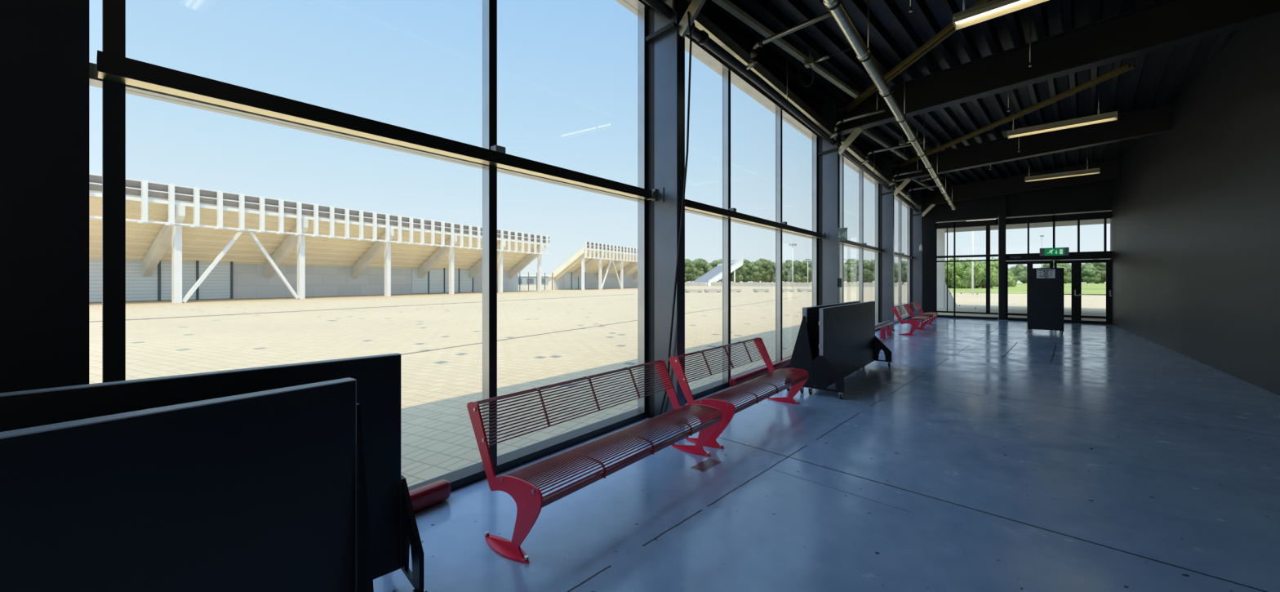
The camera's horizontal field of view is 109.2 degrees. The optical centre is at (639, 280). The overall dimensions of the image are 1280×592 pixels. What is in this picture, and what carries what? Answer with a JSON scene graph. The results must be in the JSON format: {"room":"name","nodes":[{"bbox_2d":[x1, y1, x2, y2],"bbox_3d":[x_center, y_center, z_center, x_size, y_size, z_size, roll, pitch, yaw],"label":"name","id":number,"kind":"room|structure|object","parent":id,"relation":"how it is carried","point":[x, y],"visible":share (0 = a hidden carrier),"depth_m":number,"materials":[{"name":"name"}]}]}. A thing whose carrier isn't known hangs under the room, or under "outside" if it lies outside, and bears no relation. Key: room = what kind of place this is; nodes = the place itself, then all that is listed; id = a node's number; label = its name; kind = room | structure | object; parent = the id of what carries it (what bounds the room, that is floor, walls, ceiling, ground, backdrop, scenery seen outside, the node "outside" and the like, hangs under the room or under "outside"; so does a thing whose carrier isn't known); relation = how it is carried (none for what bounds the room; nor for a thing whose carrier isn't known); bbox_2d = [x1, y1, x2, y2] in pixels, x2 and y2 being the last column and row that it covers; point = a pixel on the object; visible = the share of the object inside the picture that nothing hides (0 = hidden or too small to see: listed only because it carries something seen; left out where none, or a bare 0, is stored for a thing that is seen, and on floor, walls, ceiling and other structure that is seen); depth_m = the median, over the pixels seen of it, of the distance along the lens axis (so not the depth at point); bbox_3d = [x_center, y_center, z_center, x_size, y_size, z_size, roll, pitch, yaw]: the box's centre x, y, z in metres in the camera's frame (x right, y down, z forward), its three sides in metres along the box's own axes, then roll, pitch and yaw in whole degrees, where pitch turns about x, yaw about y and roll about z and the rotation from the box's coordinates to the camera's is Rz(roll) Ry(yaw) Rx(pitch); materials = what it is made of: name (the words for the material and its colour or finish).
{"room":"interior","nodes":[
{"label":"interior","id":0,"kind":"room"},
{"bbox_2d":[0,0,912,392],"bbox_3d":[3.438,-1.200,9.312,0.220,5.400,26.400,0,0,39],"label":"wall","id":1,"kind":"structure","parent":0,"point":[44,44],"depth_m":1.87,"materials":[{"name":"black paint"}]},
{"bbox_2d":[88,0,652,513],"bbox_3d":[-1.527,-0.765,3.104,0.390,4.590,4.902,0,0,39],"label":"window","id":2,"kind":"structure","parent":1,"relation":"in","point":[117,75],"depth_m":2.70,"materials":[{"name":"black paint"}]},
{"bbox_2d":[630,4,822,417],"bbox_3d":[1.826,-0.765,7.243,0.390,4.590,5.751,0,0,39],"label":"window","id":3,"kind":"structure","parent":1,"relation":"in","point":[730,75],"depth_m":6.48,"materials":[{"name":"black paint"}]},
{"bbox_2d":[809,134,882,330],"bbox_3d":[5.433,-0.765,11.722,0.357,4.590,5.751,0,0,39],"label":"window","id":4,"kind":"structure","parent":1,"relation":"in","point":[860,245],"depth_m":10.96,"materials":[{"name":"black paint"}]},
{"bbox_2d":[872,182,913,329],"bbox_3d":[9.053,-0.765,16.191,0.357,4.590,5.751,0,0,39],"label":"window","id":5,"kind":"structure","parent":1,"relation":"in","point":[900,255],"depth_m":16.80,"materials":[{"name":"black paint"}]},
{"bbox_2d":[906,207,910,315],"bbox_3d":[11.226,-0.765,18.873,0.357,4.590,1.153,0,0,39],"label":"window","id":6,"kind":"structure","parent":1,"relation":"in","point":[908,208],"depth_m":18.43,"materials":[{"name":"black paint"}]},
{"bbox_2d":[88,282,1106,486],"bbox_3d":[94.413,1.815,116.560,640.000,0.570,540.000,0,0,39],"label":"ground","id":7,"kind":"structure","parent":0,"point":[437,436],"depth_m":11.75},
{"bbox_2d":[88,173,550,302],"bbox_3d":[-27.146,-2.506,46.868,6.730,8.088,48.700,0,0,27],"label":"grandstand","id":8,"kind":"object","parent":7,"relation":"on","point":[181,248],"visible":0.82,"depth_m":39.03,"materials":[{"name":"concrete"}]},
{"bbox_2d":[88,259,102,302],"bbox_3d":[-38.281,0.005,31.852,0.090,2.950,2.040,0,0,27],"label":"shutter","id":9,"kind":"object","parent":8,"relation":"hanging from","point":[95,265],"depth_m":31.92,"materials":[{"name":"metal"}]},
{"bbox_2d":[125,260,157,301],"bbox_3d":[-37.272,0.005,33.807,0.090,2.950,2.040,0,0,27],"label":"shutter","id":10,"kind":"object","parent":8,"relation":"hanging from","point":[139,287],"depth_m":33.81,"materials":[{"name":"metal"}]},
{"bbox_2d":[160,261,195,300],"bbox_3d":[-36.263,0.005,35.762,0.090,2.950,2.040,0,0,27],"label":"shutter","id":11,"kind":"object","parent":8,"relation":"hanging from","point":[188,268],"depth_m":35.93,"materials":[{"name":"metal"}]},
{"bbox_2d":[199,262,230,298],"bbox_3d":[-35.254,0.005,37.717,0.090,2.950,2.040,0,0,27],"label":"shutter","id":12,"kind":"object","parent":8,"relation":"hanging from","point":[216,285],"depth_m":37.75,"materials":[{"name":"metal"}]},
{"bbox_2d":[411,268,427,293],"bbox_3d":[-26.473,0.005,54.735,0.090,2.950,2.140,0,0,27],"label":"shutter","id":13,"kind":"object","parent":8,"relation":"hanging from","point":[419,285],"depth_m":54.46,"materials":[{"name":"metal"}]},
{"bbox_2d":[429,268,444,293],"bbox_3d":[-25.419,0.005,56.779,0.090,2.950,2.140,0,0,27],"label":"shutter","id":14,"kind":"object","parent":8,"relation":"hanging from","point":[436,275],"depth_m":56.84,"materials":[{"name":"metal"}]},
{"bbox_2d":[444,269,458,292],"bbox_3d":[-24.364,0.005,58.823,0.090,2.950,2.140,0,0,27],"label":"shutter","id":15,"kind":"object","parent":8,"relation":"hanging from","point":[446,271],"depth_m":59.15,"materials":[{"name":"metal"}]},
{"bbox_2d":[459,269,472,292],"bbox_3d":[-23.309,0.005,60.867,0.090,2.950,2.140,0,0,27],"label":"shutter","id":16,"kind":"object","parent":8,"relation":"hanging from","point":[465,281],"depth_m":60.80,"materials":[{"name":"metal"}]},
{"bbox_2d":[88,293,633,322],"bbox_3d":[-13.677,1.528,29.030,0.400,0.010,52.608,0,0,30],"label":"drainage channel","id":17,"kind":"object","parent":7,"relation":"on","point":[628,294],"visible":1,"depth_m":23.21,"materials":[{"name":"concrete"}]},
{"bbox_2d":[518,275,549,284],"bbox_3d":[-42.956,-0.270,174.000,28.800,3.600,8.800,0,0,0],"label":"shed","id":18,"kind":"object","parent":7,"relation":"on","point":[532,278],"visible":0.31,"depth_m":169.98,"materials":[{"name":"grey concrete"}]},
{"bbox_2d":[519,271,552,290],"bbox_3d":[-16.765,0.080,73.976,0.121,2.900,8.120,0,0,27],"label":"mesh fence","id":19,"kind":"object","parent":7,"relation":"on","point":[519,272],"visible":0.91,"depth_m":73.92,"materials":[{"name":"grey metal"}]},
{"bbox_2d":[548,240,637,289],"bbox_3d":[-3.698,-2.506,93.227,7.570,8.088,37.800,0,0,27],"label":"grandstand","id":20,"kind":"object","parent":7,"relation":"on","point":[600,266],"visible":0.63,"depth_m":82.84,"materials":[{"name":"concrete"}]},
{"bbox_2d":[564,272,571,288],"bbox_3d":[-12.885,0.005,81.070,0.090,2.950,2.007,0,0,27],"label":"shutter","id":21,"kind":"object","parent":20,"relation":"hanging from","point":[567,276],"depth_m":81.00,"materials":[{"name":"metal"}]},
{"bbox_2d":[572,272,577,288],"bbox_3d":[-11.892,0.005,82.995,0.090,2.950,2.007,0,0,27],"label":"shutter","id":22,"kind":"object","parent":20,"relation":"hanging from","point":[575,281],"depth_m":82.78,"materials":[{"name":"metal"}]},
{"bbox_2d":[400,296,799,355],"bbox_3d":[5.000,1.528,26.192,0.070,0.010,41.437,0,0,31],"label":"drainage channel","id":23,"kind":"object","parent":7,"relation":"on","point":[799,296],"visible":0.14,"depth_m":12.61,"materials":[{"name":"concrete"}]},
{"bbox_2d":[688,258,706,280],"bbox_3d":[25.456,-4.099,196.924,9.212,11.266,7.937,0,0,40],"label":"tree","id":24,"kind":"object","parent":7,"relation":"on","point":[697,268],"visible":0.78,"depth_m":194.03,"materials":[{"name":"green plant"}]},
{"bbox_2d":[703,259,722,282],"bbox_3d":[31.682,-3.760,193.220,9.217,10.589,8.111,0,0,32],"label":"tree","id":25,"kind":"object","parent":7,"relation":"on","point":[708,267],"visible":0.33,"depth_m":191.61,"materials":[{"name":"green plant"}]},
{"bbox_2d":[689,257,743,285],"bbox_3d":[25.050,-2.620,156.850,11.100,8.300,44.300,0,0,0],"label":"grandstand","id":26,"kind":"object","parent":7,"relation":"on","point":[715,274],"visible":0.76,"depth_m":144.53,"materials":[{"name":"white metal"}]},
{"bbox_2d":[731,260,748,282],"bbox_3d":[41.776,-3.696,191.413,9.408,10.460,9.074,0,0,38],"label":"tree","id":27,"kind":"object","parent":7,"relation":"on","point":[740,272],"visible":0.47,"depth_m":188.48,"materials":[{"name":"green plant"}]},
{"bbox_2d":[743,260,764,282],"bbox_3d":[42.325,-2.979,167.553,7.369,9.026,7.604,0,0,-22],"label":"tree","id":28,"kind":"object","parent":7,"relation":"on","point":[753,273],"visible":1,"depth_m":165.44,"materials":[{"name":"green plant"}]},
{"bbox_2d":[756,258,770,282],"bbox_3d":[52.427,-4.071,196.035,7.898,11.210,9.166,0,0,-31],"label":"tree","id":29,"kind":"object","parent":7,"relation":"on","point":[765,262],"visible":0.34,"depth_m":192.55,"materials":[{"name":"green plant"}]},
{"bbox_2d":[763,259,773,282],"bbox_3d":[55.972,-3.828,195.470,9.303,10.724,9.645,0,0,-23],"label":"tree","id":30,"kind":"object","parent":7,"relation":"on","point":[767,267],"visible":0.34,"depth_m":192.95,"materials":[{"name":"green plant"}]},
{"bbox_2d":[767,262,786,282],"bbox_3d":[50.488,-2.762,167.776,6.580,8.590,7.478,0,0,5],"label":"tree","id":31,"kind":"object","parent":7,"relation":"on","point":[771,271],"visible":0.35,"depth_m":166.41,"materials":[{"name":"green plant"}]},
{"bbox_2d":[782,261,794,282],"bbox_3d":[58.272,-3.178,182.096,7.939,9.424,7.694,0,0,17],"label":"tree","id":32,"kind":"object","parent":7,"relation":"on","point":[788,268],"visible":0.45,"depth_m":179.45,"materials":[{"name":"green plant"}]},
{"bbox_2d":[684,282,897,287],"bbox_3d":[35.107,0.980,127.173,64.000,1.100,0.305,0,0,29],"label":"wall","id":33,"kind":"structure","parent":7,"relation":"on","point":[747,284],"depth_m":126.41,"materials":[{"name":"concrete"}]},
{"bbox_2d":[788,244,796,287],"bbox_3d":[36.911,-3.695,109.905,1.800,10.450,0.510,0,0,0],"label":"mast","id":34,"kind":"object","parent":7,"relation":"on","point":[789,245],"visible":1,"depth_m":109.94,"materials":[{"name":"white metal"}]},
{"bbox_2d":[790,260,812,282],"bbox_3d":[59.955,-3.033,169.150,7.922,9.133,8.214,0,0,22],"label":"tree","id":35,"kind":"object","parent":7,"relation":"on","point":[800,272],"visible":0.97,"depth_m":166.82,"materials":[{"name":"green plant"}]},
{"bbox_2d":[844,262,857,282],"bbox_3d":[75.634,-2.662,164.720,6.850,8.390,7.068,0,0,-19],"label":"tree","id":36,"kind":"object","parent":7,"relation":"on","point":[850,269],"visible":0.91,"depth_m":162.60,"materials":[{"name":"green plant"}]},
{"bbox_2d":[863,258,875,282],"bbox_3d":[91.680,-3.533,180.420,8.821,10.133,7.762,0,0,2],"label":"tree","id":37,"kind":"object","parent":7,"relation":"on","point":[868,267],"visible":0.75,"depth_m":178.31,"materials":[{"name":"green plant"}]},
{"bbox_2d":[893,262,905,282],"bbox_3d":[98.574,-2.878,175.469,7.654,8.824,7.936,0,0,-7],"label":"tree","id":38,"kind":"object","parent":7,"relation":"on","point":[895,265],"visible":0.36,"depth_m":173.63,"materials":[{"name":"green plant"}]},
{"bbox_2d":[937,228,958,308],"bbox_3d":[17.076,-0.720,25.419,1.160,4.500,0.600,0,0,39],"label":"post","id":39,"kind":"object","parent":7,"relation":"on","point":[941,285],"visible":0.68,"depth_m":25.31,"materials":[{"name":"grey concrete"}]},
{"bbox_2d":[971,231,973,293],"bbox_3d":[38.018,-3.220,52.000,0.209,9.500,0.220,0,0,0],"label":"flagpole","id":40,"kind":"object","parent":7,"relation":"on","point":[972,238],"visible":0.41,"depth_m":51.93,"materials":[{"name":"white metal"}]},
{"bbox_2d":[948,283,1106,294],"bbox_3d":[199.162,1.522,134.665,200.000,0.015,320.000,0,0,39],"label":"field","id":41,"kind":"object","parent":7,"relation":"on","point":[1020,288],"visible":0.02,"depth_m":79.83,"materials":[{"name":"green plant"}]},
{"bbox_2d":[945,257,959,288],"bbox_3d":[64.495,-1.651,96.123,7.378,7.044,7.307,0,0,-29],"label":"bushy tree","id":42,"kind":"object","parent":41,"relation":"on","point":[949,264],"visible":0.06,"depth_m":93.90,"materials":[{"name":"green plant"}]},
{"bbox_2d":[945,258,986,288],"bbox_3d":[65.178,-1.255,91.868,6.753,6.583,7.180,0,0,-2],"label":"bushy tree","id":43,"kind":"object","parent":41,"relation":"on","point":[963,276],"visible":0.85,"depth_m":89.79,"materials":[{"name":"green plant"}]},
{"bbox_2d":[968,257,998,288],"bbox_3d":[71.535,-1.476,94.840,8.221,6.948,8.060,0,0,-1],"label":"bushy tree","id":44,"kind":"object","parent":41,"relation":"on","point":[993,273],"visible":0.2,"depth_m":92.62,"materials":[{"name":"green plant"}]},
{"bbox_2d":[995,269,1017,286],"bbox_3d":[94.089,-0.853,120.130,8.791,6.362,9.345,0,0,26],"label":"bushy tree","id":45,"kind":"object","parent":41,"relation":"on","point":[1011,282],"visible":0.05,"depth_m":116.63,"materials":[{"name":"green plant"}]},
{"bbox_2d":[1013,263,1026,283],"bbox_3d":[202.536,-3.790,240.453,10.516,10.649,8.908,0,0,-33],"label":"tree","id":46,"kind":"object","parent":41,"relation":"on","point":[1020,269],"visible":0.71,"depth_m":238.55,"materials":[{"name":"green plant"}]},
{"bbox_2d":[1042,259,1071,282],"bbox_3d":[225.714,-5.500,246.831,11.771,14.072,13.896,0,0,-27],"label":"tree","id":47,"kind":"object","parent":41,"relation":"on","point":[1067,274],"visible":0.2,"depth_m":242.28,"materials":[{"name":"green plant"}]},
{"bbox_2d":[1081,262,1101,283],"bbox_3d":[242.785,-4.301,246.597,9.764,11.672,11.526,0,0,-10],"label":"tree","id":48,"kind":"object","parent":41,"relation":"on","point":[1090,273],"visible":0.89,"depth_m":243.73,"materials":[{"name":"green plant"}]},
{"bbox_2d":[1091,258,1106,283],"bbox_3d":[251.863,-5.489,250.095,13.994,14.766,11.975,0,0,-31],"label":"tree","id":49,"kind":"object","parent":7,"relation":"on","point":[1101,267],"visible":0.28,"depth_m":247.38,"materials":[{"name":"green plant"}]},
{"bbox_2d":[373,316,1279,591],"bbox_3d":[5.796,1.625,7.370,6.170,0.250,26.350,0,0,39],"label":"floor","id":50,"kind":"structure","parent":0,"point":[988,455],"depth_m":3.21,"materials":[{"name":"concrete"}]},
{"bbox_2d":[0,377,373,591],"bbox_3d":[-1.782,0.935,0.878,0.400,1.129,2.302,0,0,36],"label":"table","id":51,"kind":"object","parent":50,"relation":"on","point":[265,491],"visible":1,"depth_m":1.35,"materials":[{"name":"black laminate"}]},
{"bbox_2d":[0,352,427,591],"bbox_3d":[-2.040,0.930,1.437,2.472,1.139,0.570,0,0,-44],"label":"table","id":52,"kind":"object","parent":50,"relation":"on","point":[393,525],"visible":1,"depth_m":2.05,"materials":[{"name":"black laminate"}]},
{"bbox_2d":[466,359,722,563],"bbox_3d":[-0.182,1.116,3.307,0.718,0.768,2.008,0,0,39],"label":"bench","id":53,"kind":"object","parent":50,"relation":"on","point":[529,499],"visible":1,"depth_m":2.90,"materials":[{"name":"metal"}]},
{"bbox_2d":[645,0,687,424],"bbox_3d":[0.275,-1.100,4.931,0.420,5.200,0.230,0,0,39],"label":"steel column","id":54,"kind":"structure","parent":50,"relation":"on","point":[665,46],"depth_m":4.86,"materials":[{"name":"grey metal"}]},
{"bbox_2d":[672,0,706,38],"bbox_3d":[2.366,-3.203,2.919,5.511,1.294,0.271,0,0,44],"label":"roof beam","id":55,"kind":"structure","parent":54,"relation":"attached to","point":[681,7],"depth_m":4.73,"materials":[{"name":"metal"}]},
{"bbox_2d":[659,11,692,414],"bbox_3d":[0.434,-0.660,4.826,0.422,4.302,0.268,0,0,39],"label":"hanging cable","id":56,"kind":"object","parent":55,"relation":"hanging from","point":[687,13],"visible":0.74,"depth_m":4.66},
{"bbox_2d":[688,457,721,471],"bbox_3d":[0.535,1.497,3.711,0.120,0.006,0.280,0,0,44],"label":"floor hatch","id":57,"kind":"object","parent":50,"relation":"on","point":[704,464],"visible":1,"depth_m":3.70,"materials":[{"name":"silver metal"}]},
{"bbox_2d":[668,337,808,448],"bbox_3d":[1.158,1.116,4.962,0.718,0.768,2.008,0,0,39],"label":"bench","id":58,"kind":"object","parent":50,"relation":"on","point":[798,377],"visible":0.95,"depth_m":4.64,"materials":[{"name":"metal"}]},
{"bbox_2d":[784,301,860,394],"bbox_3d":[2.999,0.930,7.149,0.400,1.139,2.752,0,0,40],"label":"table","id":59,"kind":"object","parent":50,"relation":"on","point":[806,349],"visible":0.3,"depth_m":6.10,"materials":[{"name":"metal"}]},
{"bbox_2d":[817,100,839,305],"bbox_3d":[3.907,-1.100,9.415,0.420,5.200,0.230,0,0,39],"label":"steel column","id":60,"kind":"structure","parent":50,"relation":"on","point":[828,157],"depth_m":9.37,"materials":[{"name":"metal"}]},
{"bbox_2d":[688,2,832,134],"bbox_3d":[2.203,-3.125,7.256,0.110,0.250,5.350,0,0,39],"label":"rail","id":61,"kind":"object","parent":60,"relation":"attached to","point":[701,22],"visible":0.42,"depth_m":6.55,"materials":[{"name":"metal"}]},
{"bbox_2d":[836,227,847,240],"bbox_3d":[4.081,-0.938,9.177,0.190,0.255,0.040,0,0,39],"label":"exit sign","id":62,"kind":"object","parent":60,"relation":"attached to","point":[842,232],"visible":1,"depth_m":9.17,"materials":[{"name":"plastic"}]},
{"bbox_2d":[835,0,1279,155],"bbox_3d":[5.997,-3.203,7.402,5.511,1.294,0.271,0,0,44],"label":"roof beam","id":63,"kind":"structure","parent":60,"relation":"attached to","point":[1166,24],"depth_m":6.88,"materials":[{"name":"black metal"}]},
{"bbox_2d":[835,0,993,113],"bbox_3d":[4.351,-3.485,6.227,0.312,0.170,6.400,0,0,-4],"label":"brace","id":64,"kind":"object","parent":63,"relation":"attached to","point":[950,28],"visible":0.62,"depth_m":7.13,"materials":[{"name":"metal"}]},
{"bbox_2d":[800,301,891,399],"bbox_3d":[3.265,0.930,7.022,0.570,1.139,2.892,0,0,40],"label":"table","id":65,"kind":"object","parent":50,"relation":"on","point":[848,342],"visible":0.94,"depth_m":6.64,"materials":[{"name":"black laminate"}]},
{"bbox_2d":[875,320,893,337],"bbox_3d":[6.317,1.312,11.967,0.248,0.375,2.550,0,0,39],"label":"bench","id":66,"kind":"object","parent":50,"relation":"on","point":[882,331],"visible":0.75,"depth_m":12.00,"materials":[{"name":"metal"}]},
{"bbox_2d":[878,158,894,330],"bbox_3d":[7.520,-1.100,13.875,0.420,5.200,0.230,0,0,39],"label":"steel column","id":67,"kind":"structure","parent":50,"relation":"on","point":[886,197],"depth_m":13.83,"materials":[{"name":"metal"}]},
{"bbox_2d":[840,135,888,182],"bbox_3d":[5.763,-3.125,11.650,0.110,0.250,5.520,0,0,39],"label":"rail","id":68,"kind":"object","parent":67,"relation":"attached to","point":[851,148],"visible":0.5,"depth_m":11.73,"materials":[{"name":"metal"}]},
{"bbox_2d":[892,102,1171,195],"bbox_3d":[9.610,-3.203,11.863,5.511,1.294,0.271,0,0,44],"label":"roof beam","id":69,"kind":"structure","parent":67,"relation":"attached to","point":[1155,120],"depth_m":11.39,"materials":[{"name":"black metal"}]},
{"bbox_2d":[891,63,1135,168],"bbox_3d":[7.970,-3.485,10.695,0.312,0.170,6.400,0,0,-4],"label":"brace","id":70,"kind":"object","parent":69,"relation":"attached to","point":[1126,68],"visible":0.93,"depth_m":9.22,"materials":[{"name":"metal"}]},
{"bbox_2d":[891,303,929,335],"bbox_3d":[7.975,1.116,13.378,0.718,0.768,2.008,0,0,39],"label":"bench","id":71,"kind":"object","parent":50,"relation":"on","point":[914,322],"visible":1,"depth_m":12.82,"materials":[{"name":"metal"}]},
{"bbox_2d":[910,189,922,317],"bbox_3d":[11.145,-1.100,18.351,0.420,5.200,0.230,0,0,39],"label":"steel column","id":72,"kind":"structure","parent":50,"relation":"on","point":[916,218],"depth_m":18.30,"materials":[{"name":"metal"}]},
{"bbox_2d":[895,182,918,206],"bbox_3d":[9.382,-3.125,16.118,0.110,0.250,5.540,0,0,39],"label":"roof beam","id":73,"kind":"structure","parent":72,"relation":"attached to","point":[902,192],"depth_m":16.48,"materials":[{"name":"metal"}]},
{"bbox_2d":[920,158,1119,217],"bbox_3d":[13.236,-3.203,16.338,5.511,1.294,0.271,0,0,44],"label":"roof beam","id":74,"kind":"structure","parent":72,"relation":"attached to","point":[1109,169],"depth_m":16.19,"materials":[{"name":"metal"}]},
{"bbox_2d":[906,302,937,328],"bbox_3d":[9.322,1.116,15.041,0.718,0.768,2.008,0,0,39],"label":"bench","id":75,"kind":"object","parent":50,"relation":"on","point":[933,314],"visible":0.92,"depth_m":15.21,"materials":[{"name":"metal"}]},
{"bbox_2d":[995,194,1008,320],"bbox_3d":[13.831,-1.050,17.369,0.380,5.100,0.185,0,0,39],"label":"steel post","id":76,"kind":"object","parent":50,"relation":"on","point":[1002,198],"visible":0.86,"depth_m":17.33,"materials":[{"name":"metal"}]},
{"bbox_2d":[1027,267,1063,333],"bbox_3d":[11.729,0.565,13.161,0.780,1.869,0.458,0,0,39],"label":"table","id":77,"kind":"object","parent":50,"relation":"on","point":[1045,295],"visible":1,"depth_m":13.13,"materials":[{"name":"black paint"}]},
{"bbox_2d":[1036,269,1055,278],"bbox_3d":[11.710,-0.205,13.130,0.400,0.260,0.009,0,0,39],"label":"notice","id":78,"kind":"object","parent":77,"relation":"attached to","point":[1041,273],"visible":1,"depth_m":13.12,"materials":[{"name":"grey"}]},
{"bbox_2d":[706,0,1239,190],"bbox_3d":[5.686,-3.777,7.298,5.873,0.361,26.102,0,0,39],"label":"ceiling","id":79,"kind":"structure","parent":0,"point":[895,33],"depth_m":7.58,"materials":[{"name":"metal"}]},
{"bbox_2d":[641,0,918,212],"bbox_3d":[3.639,-3.192,8.956,0.212,0.874,26.000,0,0,39],"label":"drain pipe","id":80,"kind":"object","parent":79,"relation":"hanging from","point":[701,37],"visible":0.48,"depth_m":6.41,"materials":[{"name":"metal"}]},
{"bbox_2d":[861,116,926,164],"bbox_3d":[5.840,-3.240,10.522,1.366,0.865,0.084,0,0,44],"label":"pipe","id":81,"kind":"object","parent":80,"relation":"attached to","point":[872,152],"visible":0.98,"depth_m":10.55,"materials":[{"name":"metal"}]},
{"bbox_2d":[711,0,858,98],"bbox_3d":[2.376,-3.554,7.032,5.161,0.141,0.085,0,0,-44],"label":"purlin","id":82,"kind":"object","parent":79,"relation":"attached to","point":[726,5],"visible":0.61,"depth_m":6.72,"materials":[{"name":"metal"}]},
{"bbox_2d":[746,4,845,70],"bbox_3d":[1.869,-3.240,5.659,1.316,0.865,0.084,0,0,44],"label":"pipe","id":83,"kind":"object","parent":79,"relation":"hanging from","point":[762,42],"visible":0.95,"depth_m":5.72,"materials":[{"name":"metal"}]},
{"bbox_2d":[798,47,853,87],"bbox_3d":[2.910,-3.383,7.009,0.935,0.540,0.219,0,0,39],"label":"junction box","id":84,"kind":"object","parent":79,"relation":"hanging from","point":[810,62],"visible":0.98,"depth_m":7.11,"materials":[{"name":"metal"}]},
{"bbox_2d":[813,54,829,62],"bbox_3d":[2.811,-3.430,7.030,0.220,0.060,0.060,0,0,44],"label":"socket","id":85,"kind":"object","parent":84,"relation":"attached to","point":[825,57],"depth_m":7.01,"materials":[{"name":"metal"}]},
{"bbox_2d":[830,90,885,138],"bbox_3d":[4.109,-3.240,8.662,1.016,0.865,0.084,0,0,44],"label":"pipe","id":86,"kind":"object","parent":79,"relation":"hanging from","point":[842,121],"visible":0.98,"depth_m":8.67,"materials":[{"name":"metal"}]},
{"bbox_2d":[861,128,909,159],"bbox_3d":[6.025,-3.554,11.483,0.085,0.141,5.116,0,0,45],"label":"purlin","id":87,"kind":"object","parent":79,"relation":"attached to","point":[864,131],"visible":0.64,"depth_m":11.65,"materials":[{"name":"metal"}]},
{"bbox_2d":[822,0,955,210],"bbox_3d":[4.279,-3.145,7.472,0.157,1.078,24.004,0,0,38],"label":"pipe","id":88,"kind":"object","parent":79,"relation":"hanging from","point":[837,8],"visible":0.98,"depth_m":6.05,"materials":[{"name":"metal"}]},
{"bbox_2d":[888,169,922,186],"bbox_3d":[7.675,-3.240,13.182,0.866,0.865,0.084,0,0,44],"label":"pipe","id":89,"kind":"object","parent":79,"relation":"hanging from","point":[917,171],"visible":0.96,"depth_m":13.25,"materials":[{"name":"metal"}]},
{"bbox_2d":[903,183,944,197],"bbox_3d":[9.356,-3.240,15.021,1.166,0.865,0.084,0,0,44],"label":"pipe","id":90,"kind":"object","parent":79,"relation":"hanging from","point":[931,186],"visible":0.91,"depth_m":15.12,"materials":[{"name":"metal"}]},
{"bbox_2d":[951,0,1048,30],"bbox_3d":[4.349,-3.406,4.898,1.620,0.716,0.220,0,0,44],"label":"ceiling lamp","id":91,"kind":"object","parent":79,"relation":"hanging from","point":[995,8],"visible":1,"depth_m":5.24,"materials":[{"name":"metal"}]},
{"bbox_2d":[1028,21,1031,66],"bbox_3d":[5.796,-3.514,6.758,0.037,0.668,0.037,0,0,-28],"label":"sprinkler","id":92,"kind":"object","parent":79,"relation":"hanging from","point":[1029,63],"visible":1,"depth_m":6.75,"materials":[{"name":"metal"}]},
{"bbox_2d":[1006,83,1117,138],"bbox_3d":[8.399,-3.416,9.120,1.620,0.736,0.220,0,0,44],"label":"ceiling lamp","id":93,"kind":"object","parent":79,"relation":"hanging from","point":[1112,116],"visible":1,"depth_m":9.05,"materials":[{"name":"metal"}]},
{"bbox_2d":[1024,158,1099,182],"bbox_3d":[12.400,-3.424,13.408,1.620,0.752,0.220,0,0,44],"label":"ceiling lamp","id":94,"kind":"object","parent":79,"relation":"hanging from","point":[1095,171],"visible":1,"depth_m":13.37,"materials":[{"name":"metal"}]},
{"bbox_2d":[922,179,1111,315],"bbox_3d":[13.932,-1.200,17.573,5.970,5.400,0.250,0,0,39],"label":"wall","id":95,"kind":"structure","parent":0,"point":[1095,196],"depth_m":17.27,"materials":[{"name":"black paint"}]},
{"bbox_2d":[935,217,998,319],"bbox_3d":[13.039,-0.465,18.187,2.050,3.930,0.160,0,0,39],"label":"window","id":96,"kind":"structure","parent":95,"relation":"in","point":[986,222],"depth_m":18.12,"materials":[{"name":"black paint"}]},
{"bbox_2d":[1005,209,1111,324],"bbox_3d":[15.105,-0.465,16.527,2.830,3.930,0.140,0,0,39],"label":"window","id":97,"kind":"structure","parent":95,"relation":"in","point":[1097,215],"depth_m":16.29,"materials":[{"name":"black paint"}]},
{"bbox_2d":[1005,260,1030,318],"bbox_3d":[14.284,0.365,17.205,0.700,2.230,0.060,0,0,39],"label":"door","id":98,"kind":"structure","parent":97,"relation":"attached to","point":[1028,262],"depth_m":17.31,"materials":[{"name":"black paint"}]},
{"bbox_2d":[1030,260,1053,267],"bbox_3d":[14.808,0.365,16.780,0.650,2.230,0.060,0,0,39],"label":"door","id":99,"kind":"structure","parent":97,"relation":"attached to","point":[1051,262],"depth_m":16.75,"materials":[{"name":"black paint"}]},
{"bbox_2d":[1040,247,1069,256],"bbox_3d":[14.981,-1.045,16.462,0.780,0.290,0.138,0,0,39],"label":"exit sign","id":100,"kind":"object","parent":97,"relation":"attached to","point":[1056,251],"visible":1,"depth_m":16.40,"materials":[{"name":"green plastic"}]},
{"bbox_2d":[1053,259,1079,320],"bbox_3d":[15.303,0.365,16.319,0.660,2.230,0.154,0,0,39],"label":"door","id":101,"kind":"structure","parent":97,"relation":"attached to","point":[1074,263],"depth_m":16.21,"materials":[{"name":"black paint"}]},
{"bbox_2d":[1078,258,1111,321],"bbox_3d":[15.890,0.365,15.844,0.890,2.230,0.154,0,0,39],"label":"door","id":102,"kind":"structure","parent":97,"relation":"attached to","point":[1108,261],"depth_m":15.71,"materials":[{"name":"black paint"}]},
{"bbox_2d":[945,211,1110,232],"bbox_3d":[17.494,-3.480,17.101,12.340,1.040,18.600,0,0,39],"label":"roof canopy","id":103,"kind":"object","parent":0,"point":[1099,221],"depth_m":24.47,"materials":[{"name":"metal"}]},
{"bbox_2d":[1110,17,1279,395],"bbox_3d":[8.131,-1.200,5.511,0.200,5.400,26.400,0,0,39],"label":"wall","id":104,"kind":"structure","parent":0,"point":[1195,220],"depth_m":7.89,"materials":[{"name":"black paint"}]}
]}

